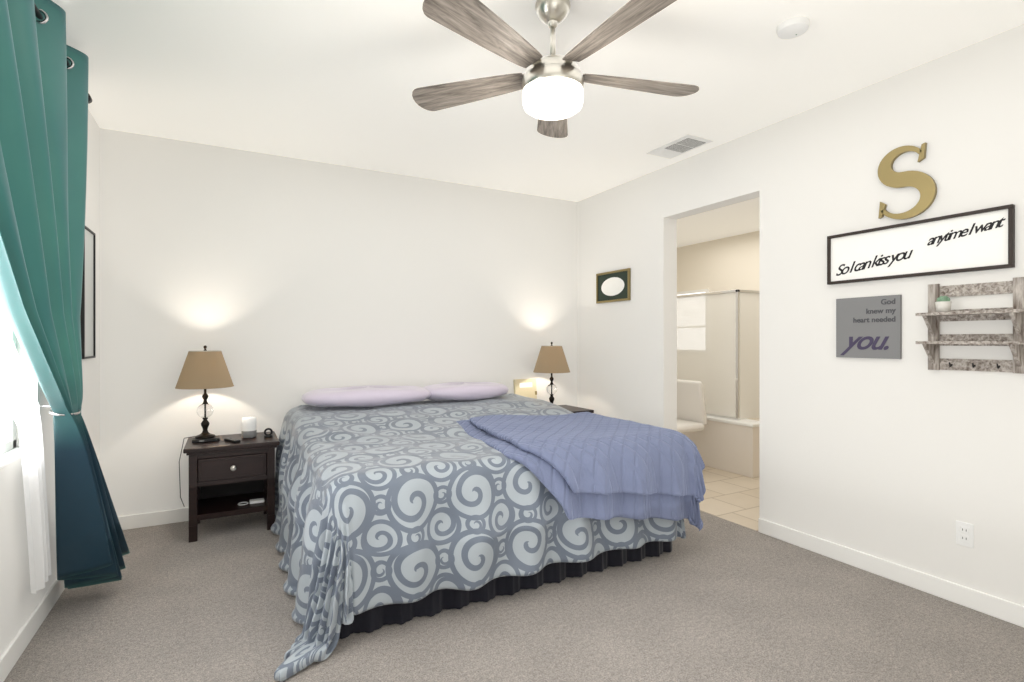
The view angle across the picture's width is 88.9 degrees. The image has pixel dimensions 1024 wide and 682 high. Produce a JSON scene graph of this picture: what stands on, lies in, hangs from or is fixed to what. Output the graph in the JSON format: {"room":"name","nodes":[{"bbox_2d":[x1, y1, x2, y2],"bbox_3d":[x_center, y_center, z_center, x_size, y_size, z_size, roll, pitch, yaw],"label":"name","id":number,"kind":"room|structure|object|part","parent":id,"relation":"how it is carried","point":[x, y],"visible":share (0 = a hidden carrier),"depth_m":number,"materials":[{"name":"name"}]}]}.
{"room":"bedroom","nodes":[
{"label":"bedroom","id":0,"kind":"room"},
{"bbox_2d":[0,109,99,655],"bbox_3d":[-1.605,-0.070,1.217,0.150,2.700,5.370,0,0,-29],"label":"wall","id":1,"kind":"structure","parent":0,"point":[19,601],"depth_m":2.35,"materials":[{"name":"white paint"}]},
{"bbox_2d":[0,302,20,468],"bbox_3d":[-1.754,-0.280,1.511,0.139,1.521,1.830,0,0,-29],"label":"window","id":2,"kind":"structure","parent":1,"relation":"in","point":[10,451],"depth_m":2.25,"materials":[{"name":"white glass"}]},
{"bbox_2d":[0,579,64,681],"bbox_3d":[-1.533,1.232,1.256,0.014,0.095,5.070,0,0,-29],"label":"baseboard","id":3,"kind":"structure","parent":1,"relation":"attached to","point":[15,649],"depth_m":2.21,"materials":[{"name":"white wood"}]},
{"bbox_2d":[0,0,129,593],"bbox_3d":[-1.244,-0.085,1.012,0.292,2.573,4.074,0,0,-29],"label":"curtain","id":4,"kind":"object","parent":1,"relation":"hanging from","point":[45,99],"visible":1,"depth_m":2.14,"materials":[{"name":"teal fabric"}]},
{"bbox_3d":[-1.641,-0.498,1.623,0.176,1.644,2.620,0,0,-29],"label":"rod","id":5,"kind":"part","parent":4,"relation":"part of","materials":[{"name":"plastic"}]},
{"bbox_2d":[80,226,95,358],"bbox_3d":[-2.559,-0.285,3.151,0.020,0.780,0.290,0,0,-29],"label":"poster","id":6,"kind":"object","parent":1,"relation":"attached to","point":[88,323],"visible":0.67,"depth_m":3.15,"materials":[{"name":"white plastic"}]},
{"bbox_2d":[100,128,576,515],"bbox_3d":[-1.077,-0.070,4.473,4.185,2.700,0.150,0,0,-29],"label":"wall","id":7,"kind":"structure","parent":0,"point":[283,284],"depth_m":4.04,"materials":[{"name":"white paint"}]},
{"bbox_2d":[118,507,188,529],"bbox_3d":[-1.038,1.232,4.401,3.885,0.095,0.014,0,0,-29],"label":"baseboard","id":8,"kind":"structure","parent":7,"relation":"attached to","point":[134,521],"depth_m":3.61,"materials":[{"name":"white wood"}]},
{"bbox_2d":[4,511,1023,681],"bbox_3d":[0.102,1.310,2.143,4.035,0.060,5.370,0,0,-29],"label":"floor","id":9,"kind":"structure","parent":0,"point":[716,599],"depth_m":2.33,"materials":[{"name":"grey carpet"}]},
{"bbox_2d":[183,431,279,542],"bbox_3d":[-1.928,0.980,3.607,0.556,0.600,0.464,0,0,-29],"label":"nightstand","id":10,"kind":"object","parent":9,"relation":"on","point":[226,478],"visible":0.96,"depth_m":3.48,"materials":[{"name":"brown wood"}]},
{"bbox_2d":[175,345,233,506],"bbox_3d":[-2.093,0.595,3.562,0.348,1.132,0.366,0,0,-29],"label":"lamp","id":11,"kind":"object","parent":10,"relation":"on","point":[205,369],"depth_m":3.47,"materials":[{"name":"beige fabric"}]},
{"bbox_3d":[-2.238,0.906,3.627,0.128,0.511,0.114,0,0,-29],"label":"lamp cord","id":12,"kind":"part","parent":11,"relation":"part of","materials":[{"name":"plastic"}]},
{"bbox_2d":[192,436,219,442],"bbox_3d":[-2.075,0.668,3.543,0.160,0.022,0.112,0,0,-29],"label":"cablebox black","id":13,"kind":"object","parent":10,"relation":"on","point":[215,438],"visible":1,"depth_m":3.50,"materials":[{"name":"black plastic"}]},
{"bbox_2d":[224,438,240,442],"bbox_3d":[-1.889,0.670,3.526,0.150,0.018,0.040,0,0,36],"label":"remote control","id":14,"kind":"object","parent":10,"relation":"on","point":[232,440],"visible":1,"depth_m":3.50,"materials":[{"name":"black plastic"}]},
{"bbox_2d":[241,416,256,437],"bbox_3d":[-1.854,0.608,3.681,0.096,0.143,0.096,0,0,-29],"label":"speaker","id":15,"kind":"object","parent":10,"relation":"on","point":[249,427],"visible":0.98,"depth_m":3.64},
{"bbox_2d":[238,498,263,505],"bbox_3d":[-1.791,1.105,3.582,0.164,0.018,0.074,0,0,-29],"label":"charger","id":16,"kind":"object","parent":10,"relation":"in","point":[258,500],"visible":0.98,"depth_m":3.58,"materials":[{"name":"white plastic"}]},
{"bbox_2d":[264,428,272,437],"bbox_3d":[-1.725,0.647,3.695,0.058,0.064,0.056,0,0,-29],"label":"stand","id":17,"kind":"object","parent":10,"relation":"on","point":[266,435],"visible":1,"depth_m":3.68,"materials":[{"name":"black plastic"}]},
{"bbox_2d":[271,382,705,681],"bbox_3d":[-0.350,0.817,3.474,2.397,0.927,2.250,0,0,-29],"label":"bed","id":18,"kind":"object","parent":9,"relation":"on","point":[400,505],"visible":1,"depth_m":2.64,"materials":[{"name":"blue fabric"}]},
{"bbox_2d":[301,385,430,407],"bbox_3d":[-1.112,0.423,4.039,0.959,0.140,0.486,0,0,-29],"label":"pillow","id":19,"kind":"object","parent":18,"relation":"on","point":[366,396],"depth_m":3.87,"materials":[{"name":"purple fabric"}]},
{"bbox_2d":[418,382,508,400],"bbox_3d":[-0.405,0.423,4.434,0.760,0.140,0.465,0,0,-29],"label":"pillow","id":20,"kind":"object","parent":18,"relation":"on","point":[448,391],"depth_m":4.26,"materials":[{"name":"purple fabric"}]},
{"bbox_2d":[469,411,705,502],"bbox_3d":[0.424,0.723,3.268,1.247,0.431,1.170,0,0,-29],"label":"blanket","id":21,"kind":"object","parent":18,"relation":"on","point":[581,457],"depth_m":2.86,"materials":[{"name":"blue fabric"}]},
{"bbox_2d":[558,405,593,412],"bbox_3d":[0.404,0.958,4.873,0.556,0.645,0.464,0,0,-29],"label":"nightstand","id":22,"kind":"object","parent":9,"relation":"on","point":[573,409],"visible":0.12,"depth_m":4.84,"materials":[{"name":"brown wood"}]},
{"bbox_2d":[513,379,536,398],"bbox_3d":[0.130,0.500,5.000,0.236,0.272,0.060,0,0,-29],"label":"book","id":23,"kind":"object","parent":22,"relation":"on","point":[525,387],"visible":0.65,"depth_m":4.99,"materials":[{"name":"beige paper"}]},
{"bbox_2d":[533,342,569,402],"bbox_3d":[0.372,0.321,4.890,0.348,0.627,0.348,0,0,-29],"label":"lamp","id":24,"kind":"object","parent":22,"relation":"on","point":[551,359],"visible":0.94,"depth_m":4.79,"materials":[{"name":"beige fabric"}]},
{"bbox_2d":[51,0,1023,247],"bbox_3d":[1.040,-1.470,3.580,7.055,0.100,7.000,0,0,-29],"label":"ceiling","id":25,"kind":"structure","parent":0,"point":[336,82],"depth_m":2.78,"materials":[{"name":"white paint"}]},
{"bbox_2d":[412,0,698,137],"bbox_3d":[0.202,-1.192,2.164,1.293,0.457,1.258,0,0,-29],"label":"fan","id":26,"kind":"object","parent":25,"relation":"hanging from","point":[551,85],"visible":1,"depth_m":2.09,"materials":[{"name":"wood"}]},
{"bbox_3d":[-0.181,-1.128,2.347,0.585,0.016,0.168,0,-11,21],"label":"blade","id":27,"kind":"part","parent":26,"relation":"part of","materials":[{"name":"brown wood"}]},
{"bbox_3d":[-0.078,-1.128,1.909,0.168,0.016,0.585,-14,-9,39],"label":"blade","id":28,"kind":"part","parent":26,"relation":"part of","materials":[{"name":"brown wood"}]},
{"bbox_3d":[0.204,-1.128,2.580,0.168,0.016,0.585,11,1,3],"label":"blade","id":29,"kind":"part","parent":26,"relation":"part of","materials":[{"name":"brown wood"}]},
{"bbox_3d":[0.370,-1.128,1.871,0.168,0.016,0.585,-13,7,-32],"label":"blade","id":30,"kind":"part","parent":26,"relation":"part of","materials":[{"name":"brown wood"}]},
{"bbox_3d":[0.544,-1.128,2.285,0.585,0.016,0.168,0,11,-15],"label":"blade","id":31,"kind":"part","parent":26,"relation":"part of","materials":[{"name":"brown wood"}]},
{"bbox_2d":[646,134,712,158],"bbox_3d":[1.220,-1.414,3.820,0.250,0.012,0.410,0,0,-29],"label":"ceiling vent","id":32,"kind":"object","parent":25,"relation":"in","point":[680,146],"visible":1,"depth_m":3.78,"materials":[{"name":"white plastic"}]},
{"bbox_2d":[776,16,809,38],"bbox_3d":[1.263,-1.402,2.347,0.134,0.036,0.134,0,0,-29],"label":"smoke detector","id":33,"kind":"object","parent":25,"relation":"attached to","point":[793,27],"visible":1,"depth_m":2.32,"materials":[{"name":"white plastic"}]},
{"bbox_2d":[677,231,759,420],"bbox_3d":[3.478,-0.070,6.326,0.150,2.700,4.500,0,0,-29],"label":"wall","id":34,"kind":"structure","parent":0,"point":[728,263],"depth_m":7.23,"materials":[{"name":"white paint"}]},
{"bbox_2d":[677,289,708,294],"bbox_3d":[2.626,-0.285,7.696,0.040,0.910,0.660,0,0,-29],"label":"rail","id":35,"kind":"object","parent":34,"relation":"attached to","point":[693,292],"visible":0.06,"depth_m":7.63,"materials":[{"name":"white metal"}]},
{"bbox_2d":[699,466,759,530],"bbox_3d":[2.217,1.310,5.641,3.020,0.060,4.500,0,0,-29],"label":"floor","id":36,"kind":"structure","parent":0,"point":[732,497],"depth_m":4.27,"materials":[{"name":"beige tile"}]},
{"bbox_2d":[677,379,706,432],"bbox_3d":[1.568,0.836,5.204,0.564,0.886,0.541,0,0,-29],"label":"toilet","id":37,"kind":"object","parent":36,"relation":"on","point":[691,413],"visible":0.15,"depth_m":5.16,"materials":[{"name":"white ceramic"}]},
{"bbox_2d":[682,415,759,477],"bbox_3d":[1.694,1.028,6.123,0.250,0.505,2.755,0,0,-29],"label":"bathtub","id":38,"kind":"object","parent":36,"relation":"on","point":[729,445],"depth_m":5.09,"materials":[{"name":"white ceramic"}]},
{"bbox_2d":[677,289,740,419],"bbox_3d":[1.624,0.135,6.207,0.030,1.279,2.500,0,0,-29],"label":"shower enclosure","id":39,"kind":"object","parent":38,"relation":"on","point":[718,344],"depth_m":5.37,"materials":[{"name":"glass"}]},
{"bbox_2d":[741,290,759,418],"bbox_3d":[2.937,0.135,5.515,1.555,1.278,0.030,0,0,-29],"label":"shower door","id":40,"kind":"structure","parent":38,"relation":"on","point":[750,299],"depth_m":5.21,"materials":[{"name":"glass"}]},
{"bbox_2d":[577,24,1023,605],"bbox_3d":[1.977,-0.070,3.076,0.150,2.700,5.220,0,0,-29],"label":"wall","id":41,"kind":"structure","parent":0,"point":[909,460],"depth_m":2.96,"materials":[{"name":"white paint"}]},
{"bbox_2d":[596,268,630,303],"bbox_3d":[0.930,-0.503,4.823,0.022,0.285,0.470,0,0,-29],"label":"frame","id":42,"kind":"object","parent":41,"relation":"attached to","point":[613,286],"visible":0.94,"depth_m":4.80,"materials":[{"name":"gold metal"}]},
{"bbox_2d":[836,295,901,358],"bbox_3d":[1.974,-0.075,2.901,0.022,0.340,0.330,0,0,-29],"label":"sign","id":43,"kind":"object","parent":41,"relation":"attached to","point":[868,327],"visible":1,"depth_m":2.88,"materials":[{"name":"grey"}]},
{"bbox_2d":[758,518,1023,627],"bbox_3d":[1.869,1.232,3.103,0.014,0.095,5.070,0,0,-29],"label":"baseboard","id":44,"kind":"structure","parent":41,"relation":"attached to","point":[993,606],"depth_m":2.73,"materials":[{"name":"white wood"}]},
{"bbox_2d":[878,142,936,219],"bbox_3d":[2.064,-0.831,2.733,0.020,0.384,0.264,0,0,-29],"label":"wall art","id":45,"kind":"object","parent":41,"relation":"attached to","point":[924,184],"visible":0.92,"depth_m":2.71,"materials":[{"name":"gold metal"}]},
{"bbox_2d":[827,204,1014,284],"bbox_3d":[2.068,-0.475,2.722,0.028,0.285,0.830,0,0,-29],"label":"sign","id":46,"kind":"object","parent":41,"relation":"attached to","point":[977,240],"visible":1,"depth_m":2.65,"materials":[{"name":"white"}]},
{"bbox_2d":[956,520,973,547],"bbox_3d":[2.188,0.934,2.522,0.008,0.114,0.070,0,0,-29],"label":"electrical outlet plate","id":47,"kind":"object","parent":41,"relation":"attached to","point":[964,534],"visible":1,"depth_m":2.52,"materials":[{"name":"white plastic"}]},
{"bbox_2d":[915,277,1023,373],"bbox_3d":[2.157,-0.070,2.457,0.125,0.430,0.390,0,0,-29],"label":"wall shelf","id":48,"kind":"object","parent":41,"relation":"attached to","point":[939,306],"visible":1,"depth_m":2.47,"materials":[{"name":"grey wood"}]}
]}

